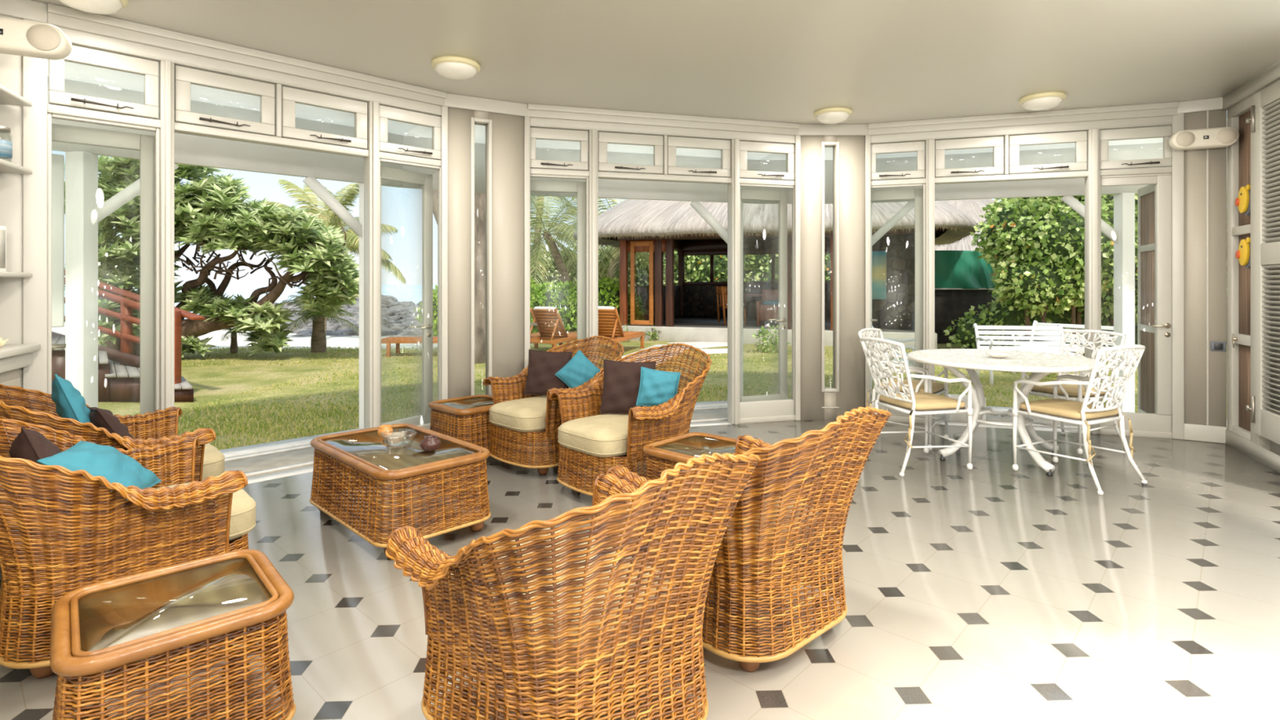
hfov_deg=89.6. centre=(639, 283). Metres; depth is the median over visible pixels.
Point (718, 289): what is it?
wooden chair
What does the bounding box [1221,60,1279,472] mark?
wall
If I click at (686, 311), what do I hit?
pavilion
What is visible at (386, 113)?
window
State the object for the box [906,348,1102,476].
dining table
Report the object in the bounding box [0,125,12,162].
glass jar
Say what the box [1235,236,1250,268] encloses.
wall plaque
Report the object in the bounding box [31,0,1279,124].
ceiling
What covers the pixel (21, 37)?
wall speaker
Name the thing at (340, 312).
rock
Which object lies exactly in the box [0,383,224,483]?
wicker armchair
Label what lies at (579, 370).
pillow
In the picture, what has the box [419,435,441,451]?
clay pot
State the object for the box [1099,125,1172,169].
window
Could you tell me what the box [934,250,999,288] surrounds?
tarpaulin
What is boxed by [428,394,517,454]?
side table
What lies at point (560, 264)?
coconut palm
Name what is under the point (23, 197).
wall
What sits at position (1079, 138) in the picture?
window
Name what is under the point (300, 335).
rock
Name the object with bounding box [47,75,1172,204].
beam
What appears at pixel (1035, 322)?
garden bench
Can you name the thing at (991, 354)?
bowl
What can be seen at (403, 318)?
rock
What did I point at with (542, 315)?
cushion
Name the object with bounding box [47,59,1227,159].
ceiling
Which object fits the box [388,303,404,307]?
rock
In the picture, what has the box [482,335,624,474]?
wicker armchair
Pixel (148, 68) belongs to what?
window
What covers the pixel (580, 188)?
door
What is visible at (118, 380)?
stairs
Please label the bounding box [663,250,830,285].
hedge
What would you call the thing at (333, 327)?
rock
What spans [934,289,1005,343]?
wall
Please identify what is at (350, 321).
rock
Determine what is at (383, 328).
rock
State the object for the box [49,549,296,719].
side table
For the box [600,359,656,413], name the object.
pillow
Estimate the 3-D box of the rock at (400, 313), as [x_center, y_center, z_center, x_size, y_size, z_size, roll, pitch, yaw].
[-11.387,1.527,31.044,0.926,0.382,0.707,0,0,-44]
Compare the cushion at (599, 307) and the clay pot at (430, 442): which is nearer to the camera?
the clay pot at (430, 442)
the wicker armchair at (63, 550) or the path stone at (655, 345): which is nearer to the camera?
the wicker armchair at (63, 550)
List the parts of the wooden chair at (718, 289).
leg, backrest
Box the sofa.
[756,288,778,325]
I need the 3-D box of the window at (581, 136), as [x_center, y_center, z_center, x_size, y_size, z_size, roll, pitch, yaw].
[-0.731,-1.210,5.772,0.540,0.354,0.084,0,0,-16]
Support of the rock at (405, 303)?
on the bank
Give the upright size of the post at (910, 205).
2.333 m
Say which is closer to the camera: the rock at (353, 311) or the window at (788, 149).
the window at (788, 149)
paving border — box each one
[224,405,1057,461]
[244,417,1082,476]
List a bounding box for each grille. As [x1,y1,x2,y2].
[26,24,60,50]
[1176,131,1195,146]
[1217,128,1236,143]
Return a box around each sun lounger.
[381,335,437,357]
[529,306,577,351]
[529,332,563,349]
[598,306,644,355]
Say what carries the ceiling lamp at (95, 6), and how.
attached to the ceiling at (768, 60)
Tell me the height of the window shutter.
2.560 m
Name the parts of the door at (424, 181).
glass, handle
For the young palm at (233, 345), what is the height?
0.900 m
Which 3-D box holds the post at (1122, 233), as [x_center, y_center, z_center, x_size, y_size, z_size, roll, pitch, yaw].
[4.811,0.196,6.772,0.646,2.333,0.152,0,0,12]
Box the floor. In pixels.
[0,408,1279,719]
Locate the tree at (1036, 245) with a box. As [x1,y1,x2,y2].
[969,193,1137,354]
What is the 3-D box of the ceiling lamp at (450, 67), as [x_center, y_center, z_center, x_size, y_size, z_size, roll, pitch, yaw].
[-1.321,-1.530,4.625,0.344,0.099,0.344,0,0,0]
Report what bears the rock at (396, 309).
on the bank
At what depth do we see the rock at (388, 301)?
38.35 m
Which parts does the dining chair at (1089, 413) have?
leg, arm, leg, seat frame, arm, leg, backrest, leg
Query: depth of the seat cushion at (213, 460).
3.39 m
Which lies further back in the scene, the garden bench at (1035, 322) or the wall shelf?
the garden bench at (1035, 322)
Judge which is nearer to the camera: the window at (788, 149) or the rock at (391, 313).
the window at (788, 149)
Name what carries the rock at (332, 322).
on the lawn at (209, 383)
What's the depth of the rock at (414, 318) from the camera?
26.96 m
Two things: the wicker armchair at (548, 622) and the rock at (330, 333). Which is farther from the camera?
the rock at (330, 333)
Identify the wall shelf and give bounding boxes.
[0,84,40,520]
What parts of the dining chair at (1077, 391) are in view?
leg, leg, seat frame, leg, backrest, arm, leg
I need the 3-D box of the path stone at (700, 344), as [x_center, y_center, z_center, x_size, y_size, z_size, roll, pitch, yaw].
[1.527,1.415,14.739,1.504,0.070,1.388,0,0,-14]
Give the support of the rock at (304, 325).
on the lawn at (209, 383)
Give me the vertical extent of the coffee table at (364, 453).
0.433 m
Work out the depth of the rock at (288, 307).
34.08 m
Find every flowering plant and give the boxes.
[645,324,661,341]
[751,324,790,353]
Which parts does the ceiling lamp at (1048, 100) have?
lamp shade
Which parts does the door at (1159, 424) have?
handle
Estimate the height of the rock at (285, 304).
0.464 m
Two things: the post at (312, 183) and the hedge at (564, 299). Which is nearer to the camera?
the post at (312, 183)
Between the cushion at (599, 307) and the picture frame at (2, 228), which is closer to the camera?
the picture frame at (2, 228)
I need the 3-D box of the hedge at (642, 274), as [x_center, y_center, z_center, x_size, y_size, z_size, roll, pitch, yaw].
[-2.584,-0.048,24.369,7.950,4.261,2.656,0,0,-6]
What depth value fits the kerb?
5.43 m
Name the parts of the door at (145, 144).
handle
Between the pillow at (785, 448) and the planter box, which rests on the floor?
the planter box
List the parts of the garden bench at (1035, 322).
frame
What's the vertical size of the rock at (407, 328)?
0.316 m
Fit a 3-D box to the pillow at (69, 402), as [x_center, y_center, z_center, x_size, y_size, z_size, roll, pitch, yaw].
[-2.821,0.620,3.205,0.162,0.383,0.405,0,0,-45]
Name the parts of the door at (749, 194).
handle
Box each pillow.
[8,426,70,508]
[36,440,161,502]
[51,373,90,430]
[86,405,133,447]
[524,349,573,395]
[555,350,599,387]
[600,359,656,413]
[635,366,680,406]
[738,448,786,514]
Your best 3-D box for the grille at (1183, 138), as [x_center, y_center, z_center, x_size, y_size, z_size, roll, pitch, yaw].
[4.565,-1.215,5.387,0.128,0.128,0.010,0,0,24]
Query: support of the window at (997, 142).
in the wall at (1091, 120)
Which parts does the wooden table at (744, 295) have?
leg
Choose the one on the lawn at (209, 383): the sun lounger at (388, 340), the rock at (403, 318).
the sun lounger at (388, 340)
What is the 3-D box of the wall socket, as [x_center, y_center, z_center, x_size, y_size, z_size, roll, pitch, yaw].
[4.912,0.530,5.468,0.100,0.080,0.020,0,0,31]
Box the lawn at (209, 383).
[51,321,1137,449]
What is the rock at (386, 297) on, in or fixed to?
on the bank
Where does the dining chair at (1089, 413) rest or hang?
on the floor
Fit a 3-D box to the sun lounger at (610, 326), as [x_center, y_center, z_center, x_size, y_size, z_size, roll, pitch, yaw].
[-0.506,0.919,13.303,0.690,0.962,2.000,0,0,18]
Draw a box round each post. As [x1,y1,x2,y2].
[65,151,178,407]
[302,176,364,428]
[689,200,742,395]
[871,200,915,394]
[1061,192,1134,412]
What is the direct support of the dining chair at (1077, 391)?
on the floor
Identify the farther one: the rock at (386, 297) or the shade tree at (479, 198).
the rock at (386, 297)
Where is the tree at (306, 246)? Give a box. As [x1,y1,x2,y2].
[64,155,359,357]
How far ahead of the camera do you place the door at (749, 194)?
6.54 m
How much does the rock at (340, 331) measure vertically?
0.582 m
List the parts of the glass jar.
lid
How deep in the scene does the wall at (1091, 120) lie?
5.92 m
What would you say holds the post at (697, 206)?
on the floor
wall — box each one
[0,0,47,421]
[440,93,529,443]
[527,103,799,424]
[794,124,871,420]
[867,101,1178,434]
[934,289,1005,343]
[1172,97,1226,443]
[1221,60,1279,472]
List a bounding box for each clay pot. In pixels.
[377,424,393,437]
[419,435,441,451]
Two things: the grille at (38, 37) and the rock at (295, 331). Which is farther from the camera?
the rock at (295, 331)
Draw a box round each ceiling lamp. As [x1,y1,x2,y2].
[58,0,128,14]
[431,55,480,79]
[813,106,852,124]
[1018,91,1066,111]
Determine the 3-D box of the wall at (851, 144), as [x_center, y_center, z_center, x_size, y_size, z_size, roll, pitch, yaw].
[1.910,-0.115,6.430,0.744,2.930,0.140,0,0,0]
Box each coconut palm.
[265,178,406,333]
[529,195,607,248]
[529,195,615,291]
[554,196,691,288]
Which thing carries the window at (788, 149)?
in the wall at (593, 121)
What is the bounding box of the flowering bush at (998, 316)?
[943,294,1137,355]
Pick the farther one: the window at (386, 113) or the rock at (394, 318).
the rock at (394, 318)
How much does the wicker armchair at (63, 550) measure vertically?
0.924 m
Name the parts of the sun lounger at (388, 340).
leg, leg, frame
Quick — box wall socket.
[1210,341,1226,351]
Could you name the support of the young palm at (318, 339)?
on the lawn at (209, 383)
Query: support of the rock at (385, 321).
on the bank
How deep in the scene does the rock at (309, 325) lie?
24.11 m
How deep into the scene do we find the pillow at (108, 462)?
2.50 m
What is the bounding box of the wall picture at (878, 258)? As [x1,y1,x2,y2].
[871,251,886,299]
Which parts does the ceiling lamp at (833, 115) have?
lamp shade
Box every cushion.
[32,482,255,577]
[197,442,224,479]
[488,395,557,432]
[533,306,564,325]
[558,413,673,457]
[598,306,614,309]
[763,300,778,305]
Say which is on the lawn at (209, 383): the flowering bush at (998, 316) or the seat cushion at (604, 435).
the flowering bush at (998, 316)
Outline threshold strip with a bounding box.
[235,420,1166,484]
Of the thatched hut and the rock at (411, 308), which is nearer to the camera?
the thatched hut
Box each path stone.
[621,344,693,364]
[666,341,727,348]
[698,348,727,353]
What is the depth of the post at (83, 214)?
4.57 m
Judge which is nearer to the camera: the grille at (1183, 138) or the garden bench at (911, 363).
the grille at (1183, 138)
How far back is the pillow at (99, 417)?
3.15 m
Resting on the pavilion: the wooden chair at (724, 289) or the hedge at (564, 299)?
the wooden chair at (724, 289)
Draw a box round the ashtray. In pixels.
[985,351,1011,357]
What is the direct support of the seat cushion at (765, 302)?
on the sofa
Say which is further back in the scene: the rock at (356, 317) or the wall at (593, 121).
the rock at (356, 317)
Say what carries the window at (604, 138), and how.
in the wall at (593, 121)
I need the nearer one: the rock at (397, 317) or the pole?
the pole
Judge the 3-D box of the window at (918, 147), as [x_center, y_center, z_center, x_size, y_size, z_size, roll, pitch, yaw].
[2.519,-1.210,6.327,0.513,0.354,0.084,0,0,18]
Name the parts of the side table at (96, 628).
glass, frame, under panel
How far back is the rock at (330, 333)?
21.72 m
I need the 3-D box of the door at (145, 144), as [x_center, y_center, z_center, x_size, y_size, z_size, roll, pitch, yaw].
[-3.316,0.188,3.934,0.615,2.265,0.162,0,0,-41]
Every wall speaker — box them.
[0,17,71,59]
[1168,126,1239,150]
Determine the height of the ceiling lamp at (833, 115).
0.099 m
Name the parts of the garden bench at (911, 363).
frame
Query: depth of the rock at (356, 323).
24.17 m
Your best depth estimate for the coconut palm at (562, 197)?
23.99 m
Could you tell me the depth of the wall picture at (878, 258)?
14.72 m
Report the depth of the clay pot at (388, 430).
3.89 m
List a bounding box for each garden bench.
[871,325,915,383]
[973,323,1084,385]
[1011,320,1113,373]
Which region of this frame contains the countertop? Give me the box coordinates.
[0,343,40,373]
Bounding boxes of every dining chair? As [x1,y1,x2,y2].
[857,328,948,450]
[859,337,973,476]
[1012,344,1147,494]
[1020,329,1126,454]
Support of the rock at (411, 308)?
on the bank
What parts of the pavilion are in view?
post, door, panel, post, post, post, post, post, post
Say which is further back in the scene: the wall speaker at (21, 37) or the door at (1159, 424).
the door at (1159, 424)
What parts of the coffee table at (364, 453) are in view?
under panel, frame, frame, glass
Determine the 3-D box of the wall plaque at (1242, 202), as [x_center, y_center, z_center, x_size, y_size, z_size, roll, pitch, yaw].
[4.819,-0.668,5.123,0.067,0.248,0.206,0,0,24]
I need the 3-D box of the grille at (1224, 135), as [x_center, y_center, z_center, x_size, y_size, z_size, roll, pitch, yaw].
[4.812,-1.215,5.277,0.128,0.128,0.010,0,0,24]
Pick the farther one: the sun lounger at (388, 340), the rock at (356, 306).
the rock at (356, 306)
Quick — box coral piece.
[0,337,8,346]
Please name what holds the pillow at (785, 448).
on the wicker armchair at (783, 541)
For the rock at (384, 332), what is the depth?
21.43 m
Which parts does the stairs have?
rail, rail, rail, post, handrail, newel post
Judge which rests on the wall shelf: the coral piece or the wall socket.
the coral piece
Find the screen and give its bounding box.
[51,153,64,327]
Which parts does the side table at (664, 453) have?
frame, glass, under panel, frame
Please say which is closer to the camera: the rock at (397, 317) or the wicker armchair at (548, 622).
the wicker armchair at (548, 622)
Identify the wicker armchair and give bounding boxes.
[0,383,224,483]
[0,418,256,678]
[385,452,760,719]
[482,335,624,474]
[548,342,711,496]
[606,406,891,671]
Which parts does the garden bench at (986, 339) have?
frame, frame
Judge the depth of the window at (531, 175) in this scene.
5.84 m
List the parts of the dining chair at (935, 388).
leg, backrest, arm, seat frame, arm, leg, leg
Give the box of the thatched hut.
[934,198,997,250]
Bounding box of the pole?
[934,288,995,289]
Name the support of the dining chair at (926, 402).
on the floor
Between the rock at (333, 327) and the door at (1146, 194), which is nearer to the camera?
the door at (1146, 194)
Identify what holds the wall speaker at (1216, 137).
attached to the wall at (1199, 176)
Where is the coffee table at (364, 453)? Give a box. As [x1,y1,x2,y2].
[309,423,490,554]
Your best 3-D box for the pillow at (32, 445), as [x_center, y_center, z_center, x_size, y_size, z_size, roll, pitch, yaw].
[-2.312,0.720,2.492,0.183,0.396,0.407,0,0,-43]
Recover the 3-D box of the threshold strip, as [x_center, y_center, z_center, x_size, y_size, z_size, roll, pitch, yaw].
[0.367,1.356,4.802,12.303,0.012,2.780,0,0,-15]
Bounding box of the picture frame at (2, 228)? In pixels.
[0,225,6,271]
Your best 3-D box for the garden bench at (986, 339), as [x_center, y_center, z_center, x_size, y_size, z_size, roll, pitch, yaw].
[5.486,0.992,9.141,1.220,0.826,0.695,0,0,8]
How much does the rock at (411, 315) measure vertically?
0.489 m
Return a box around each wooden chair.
[715,286,722,322]
[721,286,746,325]
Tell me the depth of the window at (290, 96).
4.69 m
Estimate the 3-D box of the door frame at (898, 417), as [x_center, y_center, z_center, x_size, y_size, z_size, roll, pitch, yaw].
[2.525,0.188,6.343,0.529,2.325,0.070,0,0,18]
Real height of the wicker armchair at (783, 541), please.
0.924 m
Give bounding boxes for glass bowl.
[380,428,416,448]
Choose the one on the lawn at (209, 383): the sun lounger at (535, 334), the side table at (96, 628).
the sun lounger at (535, 334)
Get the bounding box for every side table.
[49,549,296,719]
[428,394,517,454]
[642,432,751,479]
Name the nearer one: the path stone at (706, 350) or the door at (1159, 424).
the door at (1159, 424)
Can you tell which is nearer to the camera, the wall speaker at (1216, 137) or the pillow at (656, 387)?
the pillow at (656, 387)
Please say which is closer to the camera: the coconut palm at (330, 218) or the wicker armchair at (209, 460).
the wicker armchair at (209, 460)
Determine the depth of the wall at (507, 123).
5.54 m
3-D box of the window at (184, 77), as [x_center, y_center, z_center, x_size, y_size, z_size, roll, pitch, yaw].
[-2.742,-1.210,4.280,0.568,0.354,0.084,0,0,-44]
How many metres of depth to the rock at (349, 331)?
21.52 m
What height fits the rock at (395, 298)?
0.519 m
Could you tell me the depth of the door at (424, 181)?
5.51 m
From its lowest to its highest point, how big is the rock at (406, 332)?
0.578 m
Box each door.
[51,123,155,429]
[380,165,433,425]
[529,179,586,355]
[740,188,787,401]
[871,188,923,399]
[1099,173,1172,438]
[1137,184,1155,413]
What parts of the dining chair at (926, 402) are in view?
leg, backrest, arm, leg, seat frame, leg, arm, leg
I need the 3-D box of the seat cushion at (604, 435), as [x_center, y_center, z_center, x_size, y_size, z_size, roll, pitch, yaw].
[-0.144,0.966,4.218,0.690,0.188,0.550,0,0,-44]
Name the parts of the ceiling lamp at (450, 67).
lamp shade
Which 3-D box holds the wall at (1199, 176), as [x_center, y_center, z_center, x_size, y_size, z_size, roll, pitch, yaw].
[4.827,-0.115,5.573,0.362,2.930,0.130,0,0,31]
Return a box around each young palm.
[215,328,253,353]
[280,294,359,352]
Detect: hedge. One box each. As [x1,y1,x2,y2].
[413,275,648,337]
[529,240,676,300]
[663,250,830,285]
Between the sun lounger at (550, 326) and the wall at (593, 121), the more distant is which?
the sun lounger at (550, 326)
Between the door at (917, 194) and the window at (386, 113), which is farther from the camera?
the door at (917, 194)
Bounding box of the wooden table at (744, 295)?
[742,293,761,320]
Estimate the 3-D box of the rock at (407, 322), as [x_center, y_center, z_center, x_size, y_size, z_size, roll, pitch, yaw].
[-9.172,1.699,25.695,0.948,0.507,1.215,0,0,-22]
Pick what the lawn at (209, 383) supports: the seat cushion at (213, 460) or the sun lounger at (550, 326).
the sun lounger at (550, 326)
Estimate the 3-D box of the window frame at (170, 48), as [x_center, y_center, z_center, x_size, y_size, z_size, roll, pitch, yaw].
[-2.515,-0.115,4.519,2.423,2.930,0.160,0,0,-44]
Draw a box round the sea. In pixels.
[64,284,437,319]
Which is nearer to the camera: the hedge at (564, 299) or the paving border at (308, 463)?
the paving border at (308, 463)
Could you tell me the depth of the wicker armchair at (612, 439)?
4.06 m
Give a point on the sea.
(413, 293)
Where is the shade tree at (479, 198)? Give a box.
[432,190,485,364]
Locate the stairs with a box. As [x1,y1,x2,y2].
[51,269,204,401]
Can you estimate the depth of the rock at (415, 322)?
24.98 m
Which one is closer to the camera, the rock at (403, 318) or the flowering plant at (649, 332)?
the flowering plant at (649, 332)
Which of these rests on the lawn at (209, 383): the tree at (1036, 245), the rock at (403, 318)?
the tree at (1036, 245)
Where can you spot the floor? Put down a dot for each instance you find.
(991, 590)
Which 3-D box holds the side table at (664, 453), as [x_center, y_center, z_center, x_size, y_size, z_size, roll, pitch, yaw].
[0.360,1.133,3.660,0.554,0.433,0.554,0,0,43]
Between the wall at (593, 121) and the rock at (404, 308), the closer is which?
the wall at (593, 121)
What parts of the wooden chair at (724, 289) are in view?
leg, backrest, leg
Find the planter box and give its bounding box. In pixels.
[947,394,986,423]
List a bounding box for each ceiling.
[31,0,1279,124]
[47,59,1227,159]
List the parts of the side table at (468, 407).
frame, frame, glass, under panel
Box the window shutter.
[1245,80,1279,444]
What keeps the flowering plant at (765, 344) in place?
on the lawn at (209, 383)
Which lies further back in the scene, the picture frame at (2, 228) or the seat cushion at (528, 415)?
the seat cushion at (528, 415)
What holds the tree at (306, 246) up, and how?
on the lawn at (209, 383)
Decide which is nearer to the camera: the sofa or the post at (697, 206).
the post at (697, 206)
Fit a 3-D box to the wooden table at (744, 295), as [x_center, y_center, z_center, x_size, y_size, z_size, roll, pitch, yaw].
[3.396,0.665,17.649,1.400,0.750,0.900,0,0,20]
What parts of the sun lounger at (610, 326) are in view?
backrest, frame, leg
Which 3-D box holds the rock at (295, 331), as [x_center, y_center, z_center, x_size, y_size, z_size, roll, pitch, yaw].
[-12.181,1.800,23.528,1.204,0.482,0.875,0,0,-40]
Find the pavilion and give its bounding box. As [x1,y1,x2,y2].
[573,199,978,349]
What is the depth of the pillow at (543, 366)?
4.97 m
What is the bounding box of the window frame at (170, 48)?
[47,3,446,428]
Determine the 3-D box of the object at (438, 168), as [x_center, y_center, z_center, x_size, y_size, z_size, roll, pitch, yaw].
[-1.846,0.188,5.182,0.538,2.325,0.070,0,0,-44]
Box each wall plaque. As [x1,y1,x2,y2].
[1235,183,1250,215]
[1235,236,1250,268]
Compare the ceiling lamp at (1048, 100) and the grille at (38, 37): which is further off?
the ceiling lamp at (1048, 100)
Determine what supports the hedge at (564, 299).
on the lawn at (209, 383)
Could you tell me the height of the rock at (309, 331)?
0.558 m
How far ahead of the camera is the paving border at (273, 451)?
5.23 m
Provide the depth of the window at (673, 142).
6.12 m
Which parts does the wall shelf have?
door panel, cabinet door, shelf, shelf, shelf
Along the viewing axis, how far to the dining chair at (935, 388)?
5.54 m
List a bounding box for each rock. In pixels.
[280,306,297,311]
[280,323,307,332]
[282,302,300,306]
[286,333,311,337]
[293,326,312,333]
[296,329,312,334]
[307,320,331,327]
[325,331,341,335]
[326,324,342,331]
[328,319,342,324]
[329,334,351,337]
[333,311,351,318]
[333,328,349,333]
[334,320,355,328]
[341,326,359,335]
[346,308,359,315]
[346,314,359,320]
[347,303,359,309]
[351,320,359,327]
[381,298,396,307]
[381,303,388,307]
[381,316,391,324]
[381,326,395,331]
[381,329,396,335]
[383,296,394,300]
[384,295,398,301]
[384,310,395,315]
[384,323,408,330]
[386,308,402,313]
[386,315,397,322]
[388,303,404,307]
[388,305,408,311]
[390,315,401,319]
[393,311,412,319]
[395,328,422,336]
[397,301,413,306]
[397,317,413,323]
[401,320,417,325]
[403,313,422,317]
[404,305,422,311]
[404,317,422,321]
[405,326,422,330]
[406,310,421,315]
[408,320,422,326]
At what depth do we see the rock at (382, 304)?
36.21 m
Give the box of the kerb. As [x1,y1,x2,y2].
[218,400,1039,457]
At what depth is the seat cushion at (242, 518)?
2.64 m
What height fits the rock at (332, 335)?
0.545 m
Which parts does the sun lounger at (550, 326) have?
backrest, frame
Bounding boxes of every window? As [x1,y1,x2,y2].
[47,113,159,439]
[48,44,158,119]
[174,65,275,136]
[281,86,367,149]
[379,105,441,159]
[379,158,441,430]
[529,127,587,170]
[529,173,588,359]
[598,132,662,174]
[667,136,730,177]
[739,141,795,180]
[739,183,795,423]
[871,141,924,180]
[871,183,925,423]
[934,136,1003,177]
[1008,131,1087,173]
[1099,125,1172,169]
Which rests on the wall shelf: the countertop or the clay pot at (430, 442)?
the countertop

